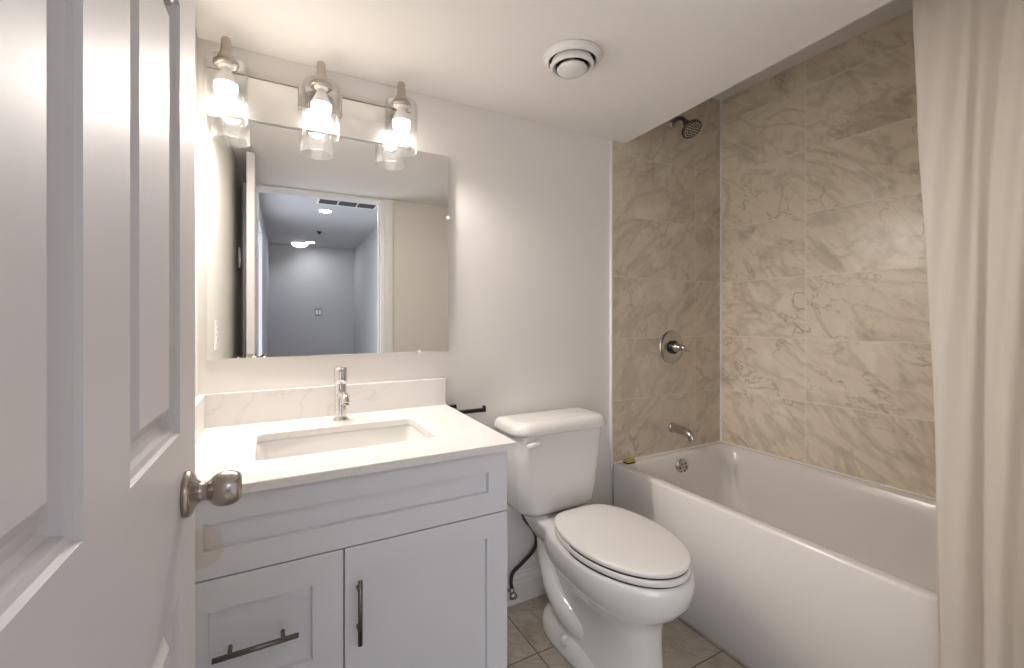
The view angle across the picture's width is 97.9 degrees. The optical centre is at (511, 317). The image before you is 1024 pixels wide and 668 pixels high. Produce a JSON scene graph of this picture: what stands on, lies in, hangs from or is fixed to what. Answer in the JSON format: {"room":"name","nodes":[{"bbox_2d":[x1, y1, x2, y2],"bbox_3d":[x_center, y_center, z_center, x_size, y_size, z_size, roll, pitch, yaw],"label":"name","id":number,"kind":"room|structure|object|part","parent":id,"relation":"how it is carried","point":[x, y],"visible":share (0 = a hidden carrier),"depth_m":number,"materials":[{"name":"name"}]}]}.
{"room":"bathroom","nodes":[
{"label":"bathroom","id":0,"kind":"room"},
{"bbox_2d":[195,29,197,396],"bbox_3d":[-0.625,-0.009,0.638,0.100,2.505,1.680,0,0,-29],"label":"wall","id":1,"kind":"structure","parent":0,"point":[196,37],"depth_m":1.38,"materials":[{"name":"beige paint"}]},
{"bbox_2d":[198,38,719,574],"bbox_3d":[0.090,-0.059,2.040,2.704,2.605,0.112,0,0,-29],"label":"wall","id":2,"kind":"structure","parent":0,"point":[529,201],"depth_m":2.05,"materials":[{"name":"white paint"}]},
{"bbox_2d":[206,36,410,148],"bbox_3d":[-0.642,-0.725,1.496,0.647,0.248,0.158,0,0,-29],"label":"vanity light","id":3,"kind":"object","parent":2,"relation":"attached to","point":[314,108],"visible":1,"depth_m":1.50,"materials":[{"name":"white"}]},
{"bbox_2d":[218,62,233,70],"bbox_3d":[-0.865,-0.764,1.348,0.043,0.018,0.043,0,0,-29],"label":"socket","id":4,"kind":"object","parent":3,"relation":"attached to","point":[227,66],"depth_m":1.34,"materials":[{"name":"white plastic"}]},
{"bbox_3d":[-0.865,-0.684,1.348,0.062,0.044,0.062,0,0,-29],"label":"bulb","id":5,"kind":"part","parent":3,"relation":"part of","materials":[{"name":"white glass"}]},
{"bbox_3d":[-0.675,-0.783,1.555,0.647,0.003,0.023,0,0,-29],"label":"rail","id":6,"kind":"part","parent":3,"relation":"part of","materials":[{"name":"silver metal"}]},
{"bbox_2d":[314,85,327,91],"bbox_3d":[-0.631,-0.764,1.476,0.043,0.018,0.043,0,0,-29],"label":"socket","id":7,"kind":"object","parent":3,"relation":"attached to","point":[318,88],"depth_m":1.46,"materials":[{"name":"white plastic"}]},
{"bbox_3d":[-0.631,-0.684,1.476,0.062,0.044,0.062,0,0,-29],"label":"bulb","id":8,"kind":"part","parent":3,"relation":"part of","materials":[{"name":"white glass"}]},
{"bbox_2d":[395,104,406,109],"bbox_3d":[-0.398,-0.764,1.605,0.043,0.018,0.043,0,0,-29],"label":"socket","id":9,"kind":"object","parent":3,"relation":"attached to","point":[397,106],"depth_m":1.59,"materials":[{"name":"white plastic"}]},
{"bbox_3d":[-0.398,-0.684,1.605,0.062,0.044,0.062,0,0,-29],"label":"bulb","id":10,"kind":"part","parent":3,"relation":"part of","materials":[{"name":"white glass"}]},
{"bbox_2d":[198,378,445,427],"bbox_3d":[-0.624,0.291,1.585,0.812,0.104,0.020,0,0,-29],"label":"backsplash","id":11,"kind":"structure","parent":2,"relation":"attached to","point":[256,406],"depth_m":1.54,"materials":[{"name":"white stone"}]},
{"bbox_2d":[207,113,449,359],"bbox_3d":[-0.606,-0.255,1.595,0.806,0.783,0.008,0,0,-28],"label":"mirror","id":12,"kind":"object","parent":2,"relation":"attached to","point":[318,244],"visible":1,"depth_m":1.56,"materials":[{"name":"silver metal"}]},
{"bbox_2d":[448,404,485,413],"bbox_3d":[-0.184,0.371,1.795,0.140,0.040,0.076,0,0,-29],"label":"toilet paper holder","id":13,"kind":"object","parent":2,"relation":"attached to","point":[483,409],"visible":0.54,"depth_m":1.78,"materials":[{"name":"black metal"}]},
{"bbox_2d":[507,566,545,606],"bbox_3d":[0.096,1.178,1.987,0.883,0.130,0.010,0,0,-29],"label":"baseboard","id":14,"kind":"structure","parent":2,"relation":"attached to","point":[528,583],"depth_m":1.97,"materials":[{"name":"white paint"}]},
{"bbox_2d":[610,140,612,468],"bbox_3d":[0.490,-0.067,2.201,0.011,1.620,0.015,0,0,-29],"label":"trim","id":15,"kind":"structure","parent":2,"relation":"attached to","point":[611,141],"depth_m":2.19,"materials":[{"name":"white paint"}]},
{"bbox_2d":[659,330,688,363],"bbox_3d":[0.878,0.156,2.357,0.180,0.180,0.092,0,0,-29],"label":"shower valve","id":16,"kind":"object","parent":2,"relation":"attached to","point":[671,347],"visible":1,"depth_m":2.37,"materials":[{"name":"silver metal"}]},
{"bbox_3d":[0.890,0.156,2.349,0.067,0.053,0.068,0,0,-29],"label":"lever","id":17,"kind":"part","parent":16,"relation":"part of","materials":[{"name":"silver metal"}]},
{"bbox_2d":[669,422,696,441],"bbox_3d":[0.898,0.594,2.335,0.056,0.087,0.150,0,0,-29],"label":"tub spout","id":18,"kind":"object","parent":2,"relation":"attached to","point":[673,427],"visible":1,"depth_m":2.32,"materials":[{"name":"silver metal"}]},
{"bbox_2d":[669,116,701,138],"bbox_3d":[0.902,-1.005,2.324,0.107,0.143,0.172,0,0,-29],"label":"showerhead","id":19,"kind":"object","parent":2,"relation":"attached to","point":[691,128],"visible":0.99,"depth_m":2.29,"materials":[{"name":"silver metal"}]},
{"bbox_3d":[0.888,-1.041,2.357,0.021,0.057,0.100,0,0,-24],"label":"arm","id":20,"kind":"part","parent":19,"relation":"part of","materials":[{"name":"silver metal"}]},
{"bbox_2d":[720,100,721,440],"bbox_3d":[1.213,-0.273,2.589,0.008,1.978,0.008,0,0,-29],"label":"trim","id":21,"kind":"structure","parent":2,"relation":"attached to","point":[720,100],"depth_m":2.59,"materials":[{"name":"white"}]},
{"bbox_3d":[1.043,-0.992,1.548,0.060,0.060,1.667,0,0,-29],"label":"curtain rod","id":22,"kind":"object","parent":2,"relation":"attached to","visible":0},
{"bbox_2d":[912,0,1023,667],"bbox_3d":[1.194,0.104,1.008,0.246,2.167,0.544,0,0,-29],"label":"shower curtain","id":23,"kind":"object","parent":22,"relation":"hanging from","point":[969,54],"visible":1,"depth_m":1.08,"materials":[{"name":"fabric"}]},
{"bbox_2d":[195,0,892,142],"bbox_3d":[0.196,-1.069,1.089,1.773,0.385,1.680,0,0,-29],"label":"ceiling","id":24,"kind":"structure","parent":0,"point":[661,59],"depth_m":1.41,"materials":[{"name":"white paint"}]},
{"bbox_2d":[543,39,601,79],"bbox_3d":[0.202,-0.851,1.499,0.198,0.052,0.198,0,0,-29],"label":"ceiling vent","id":25,"kind":"object","parent":24,"relation":"in","point":[571,59],"visible":1,"depth_m":1.46,"materials":[{"name":"white plastic"}]},
{"bbox_2d":[507,594,747,667],"bbox_3d":[1.461,1.283,-0.452,2.704,0.080,5.800,0,0,-29],"label":"floor","id":26,"kind":"structure","parent":0,"point":[528,646],"depth_m":1.69,"materials":[{"name":"tile"}]},
{"bbox_2d":[195,451,506,667],"bbox_3d":[-0.482,0.803,1.311,0.762,0.879,0.633,0,0,-29],"label":"vanity cabinet","id":27,"kind":"object","parent":26,"relation":"on","point":[405,567],"visible":0.91,"depth_m":1.06,"materials":[{"name":"white wood"}]},
{"bbox_3d":[-0.537,0.687,0.940,0.157,0.011,0.036,0,0,-29],"label":"handle","id":28,"kind":"part","parent":27,"relation":"part of","materials":[{"name":"silver metal"}]},
{"bbox_3d":[-0.542,0.689,0.970,0.328,0.298,0.022,0,0,-29],"label":"drawer","id":29,"kind":"part","parent":27,"relation":"part of","materials":[{"name":"white wood"}]},
{"bbox_2d":[195,378,515,493],"bbox_3d":[-0.477,0.301,1.321,0.815,0.124,0.623,0,0,-29],"label":"countertop","id":30,"kind":"structure","parent":27,"relation":"on","point":[229,426],"depth_m":1.37,"materials":[{"name":"white stone"}]},
{"bbox_2d":[332,367,349,421],"bbox_3d":[-0.553,0.254,1.457,0.051,0.176,0.149,0,0,-29],"label":"faucet","id":31,"kind":"object","parent":30,"relation":"on","point":[341,397],"visible":1,"depth_m":1.48,"materials":[{"name":"silver metal"}]},
{"bbox_3d":[-0.570,0.193,1.487,0.043,0.054,0.072,0,0,-29],"label":"lever handle","id":32,"kind":"part","parent":31,"relation":"part of","materials":[{"name":"silver metal"}]},
{"bbox_3d":[-0.545,0.255,1.442,0.025,0.040,0.115,0,0,-29],"label":"spout","id":33,"kind":"part","parent":31,"relation":"part of","materials":[{"name":"silver metal"}]},
{"bbox_2d":[256,424,428,460],"bbox_3d":[-0.482,0.433,1.298,0.516,0.140,0.336,0,0,-29],"label":"sink","id":34,"kind":"object","parent":30,"relation":"in","point":[303,445],"visible":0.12,"depth_m":1.41,"materials":[{"name":"white ceramic"}]},
{"bbox_3d":[-0.356,0.681,1.040,0.011,0.148,0.036,0,0,-29],"label":"handle","id":35,"kind":"part","parent":27,"relation":"part of","materials":[{"name":"silver metal"}]},
{"bbox_3d":[-0.207,0.841,1.154,0.430,0.604,0.022,0,0,-29],"label":"door","id":36,"kind":"part","parent":27,"relation":"part of","materials":[{"name":"white wood"}]},
{"bbox_2d":[494,407,694,667],"bbox_3d":[0.309,0.828,1.654,0.470,0.830,0.775,0,0,-29],"label":"toilet","id":37,"kind":"object","parent":26,"relation":"on","point":[612,576],"visible":0.99,"depth_m":1.60,"materials":[{"name":"white ceramic"}]},
{"bbox_2d":[508,514,536,599],"bbox_3d":[0.055,0.999,1.921,0.154,0.382,0.053,0,0,-29],"label":"supply hose","id":38,"kind":"object","parent":37,"relation":"attached to","point":[512,595],"visible":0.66,"depth_m":1.91,"materials":[{"name":"grey rubber"}]},
{"bbox_3d":[0.090,0.491,1.730,0.083,0.032,0.031,0,0,-43],"label":"flush lever","id":39,"kind":"part","parent":37,"relation":"part of","materials":[{"name":"white ceramic"}]},
{"bbox_3d":[0.175,0.438,1.898,0.470,0.050,0.219,0,0,-29],"label":"tank lid","id":40,"kind":"part","parent":37,"relation":"part of","materials":[{"name":"white ceramic"}]},
{"bbox_3d":[0.172,0.635,1.905,0.428,0.344,0.199,0,0,-29],"label":"tank","id":41,"kind":"part","parent":37,"relation":"part of","materials":[{"name":"white ceramic"}]},
{"bbox_3d":[0.378,0.762,1.558,0.370,0.022,0.514,0,0,-29],"label":"lid","id":42,"kind":"part","parent":37,"relation":"part of","materials":[{"name":"white ceramic"}]},
{"bbox_3d":[0.380,0.786,1.555,0.368,0.026,0.513,0,0,-29],"label":"seat","id":43,"kind":"part","parent":37,"relation":"part of","materials":[{"name":"white plastic"}]},
{"bbox_2d":[614,442,937,667],"bbox_3d":[1.257,0.980,1.667,0.817,0.526,1.663,0,0,-29],"label":"bathtub","id":44,"kind":"object","parent":26,"relation":"on","point":[794,565],"visible":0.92,"depth_m":1.70,"materials":[{"name":"white ceramic"}]},
{"bbox_2d":[623,457,634,463],"bbox_3d":[0.580,0.706,2.208,0.056,0.020,0.036,0,0,-29],"label":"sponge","id":45,"kind":"object","parent":44,"relation":"on","point":[630,460],"visible":1,"depth_m":2.19,"materials":[{"name":"yellow"}]},
{"bbox_3d":[0.893,0.781,2.336,0.091,0.091,0.017,0,0,-29],"label":"overflow plate","id":46,"kind":"part","parent":44,"relation":"part of","materials":[{"name":"silver metal"}]},
{"bbox_2d":[712,0,911,100],"bbox_3d":[0.545,-1.312,1.213,2.704,0.100,1.800,0,0,-29],"label":"ceiling","id":47,"kind":"structure","parent":0,"point":[895,8],"depth_m":2.04,"materials":[{"name":"white paint"}]},
{"bbox_2d":[722,10,935,497],"bbox_3d":[1.686,-0.009,1.840,0.100,2.505,1.800,0,0,-29],"label":"wall","id":48,"kind":"structure","parent":0,"point":[827,353],"depth_m":2.08,"materials":[{"name":"tile"}]},
{"bbox_2d":[613,441,935,499],"bbox_3d":[1.258,0.718,1.666,0.819,0.011,1.668,0,0,-29],"label":"trim","id":49,"kind":"structure","parent":48,"relation":"attached to","point":[906,491],"depth_m":2.21,"materials":[{"name":"white plastic"}]},
{"bbox_3d":[0.906,-0.009,0.452,2.604,2.505,0.120,0,0,-29],"label":"wall","id":50,"kind":"structure","parent":0,"visible":0},
{"bbox_2d":[0,0,241,667],"bbox_3d":[-0.283,0.193,0.282,0.148,2.085,0.716,0,0,-27],"label":"door","id":51,"kind":"structure","parent":50,"relation":"in","point":[101,491],"depth_m":0.29,"materials":[{"name":"grey paint"}]},
{"bbox_3d":[-0.367,0.214,0.559,0.047,0.042,0.042,0,0,-27],"label":"knob","id":52,"kind":"part","parent":51,"relation":"part of","materials":[{"name":"silver metal"}]}
]}

